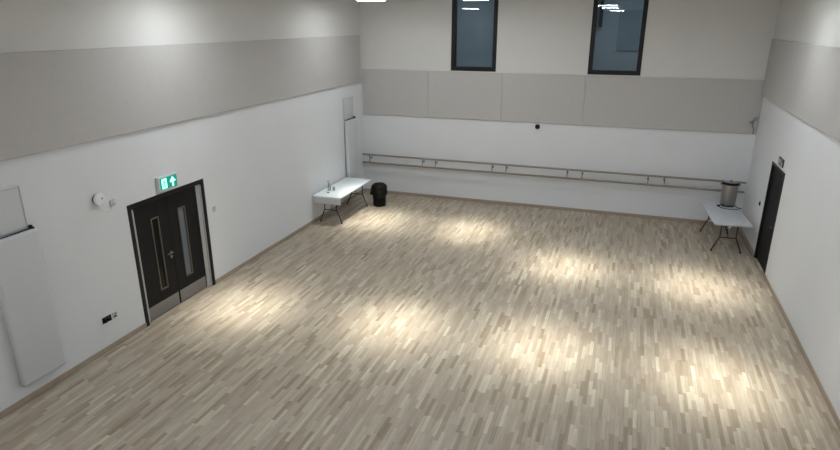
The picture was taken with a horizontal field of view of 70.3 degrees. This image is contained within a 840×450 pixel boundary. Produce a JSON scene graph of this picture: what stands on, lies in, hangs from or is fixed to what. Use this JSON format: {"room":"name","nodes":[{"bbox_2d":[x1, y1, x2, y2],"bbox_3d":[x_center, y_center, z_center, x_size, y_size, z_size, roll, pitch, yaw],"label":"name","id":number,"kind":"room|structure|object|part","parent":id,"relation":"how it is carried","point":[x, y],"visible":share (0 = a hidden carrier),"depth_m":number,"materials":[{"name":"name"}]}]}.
{"room":"community hall","nodes":[
{"label":"community hall","id":0,"kind":"room"},
{"bbox_2d":[0,0,363,411],"bbox_3d":[-4.622,-1.401,9.477,0.300,6.300,17.230,6,20,18],"label":"wall","id":1,"kind":"structure","parent":0,"point":[262,167],"depth_m":9.74,"materials":[{"name":"white paint"}]},
{"bbox_2d":[0,184,65,385],"bbox_3d":[-5.179,0.824,7.827,0.124,2.665,0.675,6,20,18],"label":"radiator","id":2,"kind":"object","parent":1,"relation":"attached to","point":[26,301],"visible":1,"depth_m":7.79,"materials":[{"name":"white metal"}]},
{"bbox_2d":[92,193,105,205],"bbox_3d":[-4.741,-0.379,8.819,0.094,0.196,0.196,6,20,18],"label":"fire alarm","id":3,"kind":"object","parent":1,"relation":"attached to","point":[99,199],"visible":1,"depth_m":8.77,"materials":[{"name":"plastic"}]},
{"bbox_2d":[102,314,111,323],"bbox_3d":[-4.832,1.461,9.242,0.050,0.095,0.165,6,20,18],"label":"power socket","id":4,"kind":"object","parent":1,"relation":"attached to","point":[106,319],"visible":1,"depth_m":9.23,"materials":[{"name":"black plastic"}]},
{"bbox_2d":[109,199,115,206],"bbox_3d":[-4.685,-0.334,9.104,0.034,0.100,0.090,6,20,18],"label":"junction box","id":5,"kind":"object","parent":1,"relation":"attached to","point":[112,202],"visible":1,"depth_m":9.08,"materials":[{"name":"plastic"}]},
{"bbox_2d":[155,172,177,191],"bbox_3d":[-4.288,-0.728,10.122,0.078,0.240,0.450,6,20,18],"label":"exit sign","id":6,"kind":"object","parent":1,"relation":"attached to","point":[168,181],"visible":1,"depth_m":10.06,"materials":[{"name":"plastic"}]},
{"bbox_2d":[127,179,215,326],"bbox_3d":[-4.406,0.421,10.584,0.214,2.135,1.840,6,20,18],"label":"door","id":7,"kind":"structure","parent":1,"relation":"in","point":[170,234],"depth_m":10.53,"materials":[{"name":"wood"}]},
{"bbox_3d":[-4.500,0.495,10.275,0.008,1.271,0.136,6,20,18],"label":"vision pane","id":8,"kind":"part","parent":7,"relation":"part of","materials":[{"name":"clear glass"}]},
{"bbox_3d":[-4.500,1.431,10.514,0.003,0.230,0.757,6,20,18],"label":"kick plate","id":9,"kind":"part","parent":7,"relation":"part of","materials":[{"name":"metal"}]},
{"bbox_3d":[-4.287,0.295,10.861,0.008,1.271,0.146,6,20,18],"label":"vision pane","id":10,"kind":"part","parent":7,"relation":"part of","materials":[{"name":"clear glass"}]},
{"bbox_3d":[-4.248,1.194,11.209,0.003,0.230,0.704,6,20,18],"label":"kick plate","id":11,"kind":"part","parent":7,"relation":"part of","materials":[{"name":"metal"}]},
{"bbox_2d":[0,35,360,160],"bbox_3d":[-4.472,-2.064,9.146,0.044,1.265,17.120,6,20,18],"label":"acoustic panel","id":12,"kind":"object","parent":1,"relation":"attached to","point":[50,100],"visible":1,"depth_m":9.43,"materials":[{"name":"fabric"}]},
{"bbox_2d":[0,188,364,418],"bbox_3d":[-4.474,1.556,10.432,0.018,0.085,17.230,6,20,18],"label":"baseboard","id":13,"kind":"structure","parent":1,"relation":"attached to","point":[87,361],"depth_m":9.42,"materials":[{"name":"brown wood"}]},
{"bbox_2d":[343,96,358,177],"bbox_3d":[-1.926,-2.242,16.814,0.124,2.665,0.670,6,20,18],"label":"radiator","id":14,"kind":"object","parent":1,"relation":"attached to","point":[350,125],"visible":0.76,"depth_m":16.65,"materials":[{"name":"white metal"}]},
{"bbox_3d":[-1.979,-1.994,16.901,0.022,1.950,0.580,6,20,18],"label":"plate","id":15,"kind":"part","parent":14,"relation":"part of","materials":[{"name":"white metal"}]},
{"bbox_2d":[0,191,839,449],"bbox_3d":[0.375,2.232,8.907,10.870,0.200,17.830,6,20,18],"label":"floor","id":16,"kind":"structure","parent":0,"point":[409,322],"depth_m":9.32,"materials":[{"name":"brown wood"}]},
{"bbox_2d":[313,177,370,223],"bbox_3d":[-2.025,-0.653,15.889,0.760,0.745,1.940,6,20,18],"label":"folding table","id":17,"kind":"object","parent":16,"relation":"on","point":[347,185],"visible":1,"depth_m":15.36,"materials":[{"name":"plastic"}]},
{"bbox_2d":[370,182,386,206],"bbox_3d":[-1.149,-0.862,16.647,0.514,0.652,0.477,6,20,18],"label":"waste bin","id":18,"kind":"object","parent":16,"relation":"on","point":[378,189],"visible":1,"depth_m":16.49,"materials":[{"name":"black plastic"}]},
{"bbox_3d":[-1.133,-1.101,16.564,0.452,0.147,0.452,6,20,18],"label":"lid","id":19,"kind":"part","parent":18,"relation":"part of","materials":[{"name":"black plastic"}]},
{"bbox_2d":[700,201,752,253],"bbox_3d":[6.996,0.066,13.802,0.760,0.745,1.790,5,19,14],"label":"folding table","id":20,"kind":"object","parent":16,"relation":"on","point":[727,217],"visible":0.96,"depth_m":13.40,"materials":[{"name":"grey plastic"}]},
{"bbox_3d":[6.618,0.251,13.321,0.165,0.694,0.031,5,19,14],"label":"leg","id":21,"kind":"part","parent":20,"relation":"part of","materials":[{"name":"metal"}]},
{"bbox_2d":[717,180,740,209],"bbox_3d":[7.297,-0.728,14.021,0.518,0.617,0.518,6,20,18],"label":"urn","id":22,"kind":"object","parent":20,"relation":"on","point":[729,192],"visible":1,"depth_m":13.99,"materials":[{"name":"metal"}]},
{"bbox_3d":[7.305,-1.018,14.007,0.320,0.015,0.320,6,20,18],"label":"urn lid","id":23,"kind":"part","parent":22,"relation":"part of","materials":[{"name":"metal"}]},
{"bbox_3d":[7.067,0.290,13.208,0.165,0.694,0.031,5,19,14],"label":"leg","id":24,"kind":"part","parent":20,"relation":"part of","materials":[{"name":"metal"}]},
{"bbox_2d":[359,0,780,220],"bbox_3d":[3.218,-3.521,15.705,10.870,6.300,0.300,6,20,18],"label":"wall","id":25,"kind":"structure","parent":0,"point":[701,39],"depth_m":15.54,"materials":[{"name":"white paint"}]},
{"bbox_2d":[362,153,427,167],"bbox_3d":[-0.701,-1.897,17.383,2.024,0.291,0.228,6,20,18],"label":"ballet barre","id":26,"kind":"object","parent":25,"relation":"attached to","point":[371,155],"visible":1,"depth_m":17.27,"materials":[{"name":"brown wood"}]},
{"bbox_3d":[-0.729,-1.982,17.268,2.024,0.056,0.056,6,20,18],"label":"rail","id":27,"kind":"part","parent":26,"relation":"part of","materials":[{"name":"brown wood"}]},
{"bbox_3d":[-0.729,-1.759,17.344,2.024,0.056,0.056,6,20,18],"label":"rail","id":28,"kind":"part","parent":26,"relation":"part of","materials":[{"name":"brown wood"}]},
{"bbox_2d":[362,69,428,116],"bbox_3d":[-0.706,-3.730,16.864,1.985,1.254,0.038,6,20,18],"label":"acoustic panel","id":29,"kind":"object","parent":25,"relation":"attached to","point":[385,92],"visible":1,"depth_m":16.84,"materials":[{"name":"fabric"}]},
{"bbox_2d":[428,158,498,173],"bbox_3d":[1.217,-1.683,16.761,2.024,0.291,0.228,6,20,18],"label":"ballet barre","id":30,"kind":"object","parent":25,"relation":"attached to","point":[436,160],"visible":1,"depth_m":16.66,"materials":[{"name":"brown wood"}]},
{"bbox_3d":[1.189,-1.545,16.722,2.024,0.056,0.056,6,20,18],"label":"rail","id":31,"kind":"part","parent":30,"relation":"part of","materials":[{"name":"brown wood"}]},
{"bbox_3d":[1.190,-1.768,16.646,2.024,0.056,0.056,6,20,18],"label":"rail","id":32,"kind":"part","parent":30,"relation":"part of","materials":[{"name":"brown wood"}]},
{"bbox_2d":[428,71,502,120],"bbox_3d":[1.209,-3.516,16.243,2.055,1.254,0.038,6,20,18],"label":"acoustic panel","id":33,"kind":"object","parent":25,"relation":"attached to","point":[457,95],"visible":1,"depth_m":16.21,"materials":[{"name":"fabric"}]},
{"bbox_2d":[451,0,498,71],"bbox_3d":[1.445,-5.290,15.659,1.230,2.425,0.172,6,20,18],"label":"window","id":34,"kind":"structure","parent":25,"relation":"in","point":[454,67],"depth_m":15.78,"materials":[{"name":"black metal"}]},
{"bbox_2d":[498,163,574,179],"bbox_3d":[3.136,-1.469,16.140,2.024,0.291,0.228,6,20,18],"label":"ballet barre","id":35,"kind":"object","parent":25,"relation":"attached to","point":[501,164],"visible":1,"depth_m":16.03,"materials":[{"name":"brown wood"}]},
{"bbox_3d":[3.108,-1.332,16.101,2.024,0.056,0.056,6,20,18],"label":"rail","id":36,"kind":"part","parent":35,"relation":"part of","materials":[{"name":"brown wood"}]},
{"bbox_3d":[3.108,-1.554,16.025,2.024,0.056,0.056,6,20,18],"label":"rail","id":37,"kind":"part","parent":35,"relation":"part of","materials":[{"name":"brown wood"}]},
{"bbox_2d":[501,73,585,124],"bbox_3d":[3.191,-3.295,15.601,2.125,1.254,0.038,6,20,18],"label":"acoustic panel","id":38,"kind":"object","parent":25,"relation":"attached to","point":[533,98],"visible":1,"depth_m":15.57,"materials":[{"name":"fabric"}]},
{"bbox_2d":[365,188,733,226],"bbox_3d":[3.164,-0.532,16.567,10.234,0.085,0.018,6,20,18],"label":"baseboard","id":39,"kind":"structure","parent":25,"relation":"attached to","point":[366,189],"depth_m":16.39,"materials":[{"name":"brown wood"}]},
{"bbox_2d":[574,169,656,185],"bbox_3d":[5.054,-1.255,15.518,2.024,0.291,0.228,6,20,18],"label":"ballet barre","id":40,"kind":"object","parent":25,"relation":"attached to","point":[580,170],"visible":1,"depth_m":15.41,"materials":[{"name":"brown wood"}]},
{"bbox_3d":[5.027,-1.118,15.479,2.024,0.056,0.056,6,20,18],"label":"rail","id":41,"kind":"part","parent":40,"relation":"part of","materials":[{"name":"brown wood"}]},
{"bbox_3d":[5.027,-1.340,15.403,2.024,0.056,0.056,6,20,18],"label":"rail","id":42,"kind":"part","parent":40,"relation":"part of","materials":[{"name":"brown wood"}]},
{"bbox_2d":[587,0,648,75],"bbox_3d":[4.846,-4.911,14.557,1.260,2.425,0.172,6,20,18],"label":"window","id":43,"kind":"structure","parent":25,"relation":"in","point":[637,72],"depth_m":14.67,"materials":[{"name":"black metal"}]},
{"bbox_2d":[582,75,763,133],"bbox_3d":[6.104,-2.971,14.657,4.023,1.254,0.038,6,20,18],"label":"acoustic panel","id":44,"kind":"object","parent":25,"relation":"attached to","point":[685,104],"visible":0.9,"depth_m":14.60,"materials":[{"name":"fabric"}]},
{"bbox_2d":[750,117,757,133],"bbox_3d":[7.890,-2.352,14.158,0.186,0.406,0.072,0,19,-1],"label":"sensor","id":45,"kind":"object","parent":44,"relation":"attached to","point":[756,118],"visible":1,"depth_m":14.10,"materials":[{"name":"grey plastic"}]},
{"bbox_2d":[656,175,745,192],"bbox_3d":[6.973,-1.042,14.897,2.024,0.291,0.228,6,20,18],"label":"ballet barre","id":46,"kind":"object","parent":25,"relation":"attached to","point":[659,176],"visible":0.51,"depth_m":14.86,"materials":[{"name":"brown wood"}]},
{"bbox_3d":[6.945,-0.904,14.858,2.024,0.056,0.056,6,20,18],"label":"rail","id":47,"kind":"part","parent":46,"relation":"part of","materials":[{"name":"brown wood"}]},
{"bbox_3d":[6.945,-1.127,14.782,2.024,0.056,0.056,6,20,18],"label":"rail","id":48,"kind":"part","parent":46,"relation":"part of","materials":[{"name":"brown wood"}]},
{"bbox_2d":[742,0,839,418],"bbox_3d":[5.377,-0.287,6.237,0.300,6.300,17.230,6,20,18],"label":"wall","id":49,"kind":"structure","parent":0,"point":[803,267],"depth_m":9.99,"materials":[{"name":"white paint"}]},
{"bbox_2d":[754,161,784,275],"bbox_3d":[7.224,-0.127,12.202,0.228,2.145,1.150,6,20,18],"label":"door","id":50,"kind":"structure","parent":49,"relation":"in","point":[776,178],"depth_m":12.34,"materials":[{"name":"black wood"}]},
{"bbox_2d":[778,156,784,167],"bbox_3d":[7.087,-1.235,11.717,0.023,0.155,0.390,6,20,18],"label":"door sign","id":51,"kind":"object","parent":49,"relation":"attached to","point":[781,160],"visible":1,"depth_m":11.67,"materials":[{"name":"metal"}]},
{"bbox_2d":[739,227,839,429],"bbox_3d":[5.224,2.637,7.290,0.018,0.085,17.230,6,20,18],"label":"baseboard","id":52,"kind":"structure","parent":49,"relation":"attached to","point":[825,396],"depth_m":9.24,"materials":[{"name":"brown wood"}]},
{"bbox_2d":[762,39,839,141],"bbox_3d":[5.206,-0.993,6.031,0.044,1.265,17.160,6,20,18],"label":"acoustic panel","id":53,"kind":"object","parent":49,"relation":"attached to","point":[803,79],"visible":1,"depth_m":10.48,"materials":[{"name":"fabric"}]},
{"label":"outside","id":54,"kind":"structure","parent":0,"visible":0},
{"bbox_2d":[456,0,643,70],"bbox_3d":[3.894,-5.422,17.252,9.200,3.700,4.070,6,20,18],"label":"wall","id":55,"kind":"structure","parent":54,"point":[475,18],"depth_m":19.50,"materials":[{"name":"glass"}]},
{"bbox_2d":[599,0,604,26],"bbox_3d":[5.570,-6.786,18.202,0.100,1.430,0.150,6,20,18],"label":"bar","id":56,"kind":"object","parent":55,"relation":"hanging from","point":[602,1],"visible":1,"depth_m":18.24,"materials":[{"name":"black metal"}]},
{"bbox_2d":[616,10,642,50],"bbox_3d":[6.562,-5.939,18.244,0.970,1.200,0.030,6,20,18],"label":"board","id":57,"kind":"object","parent":55,"relation":"attached to","point":[630,21],"visible":0.58,"depth_m":18.27,"materials":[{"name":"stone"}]}
]}

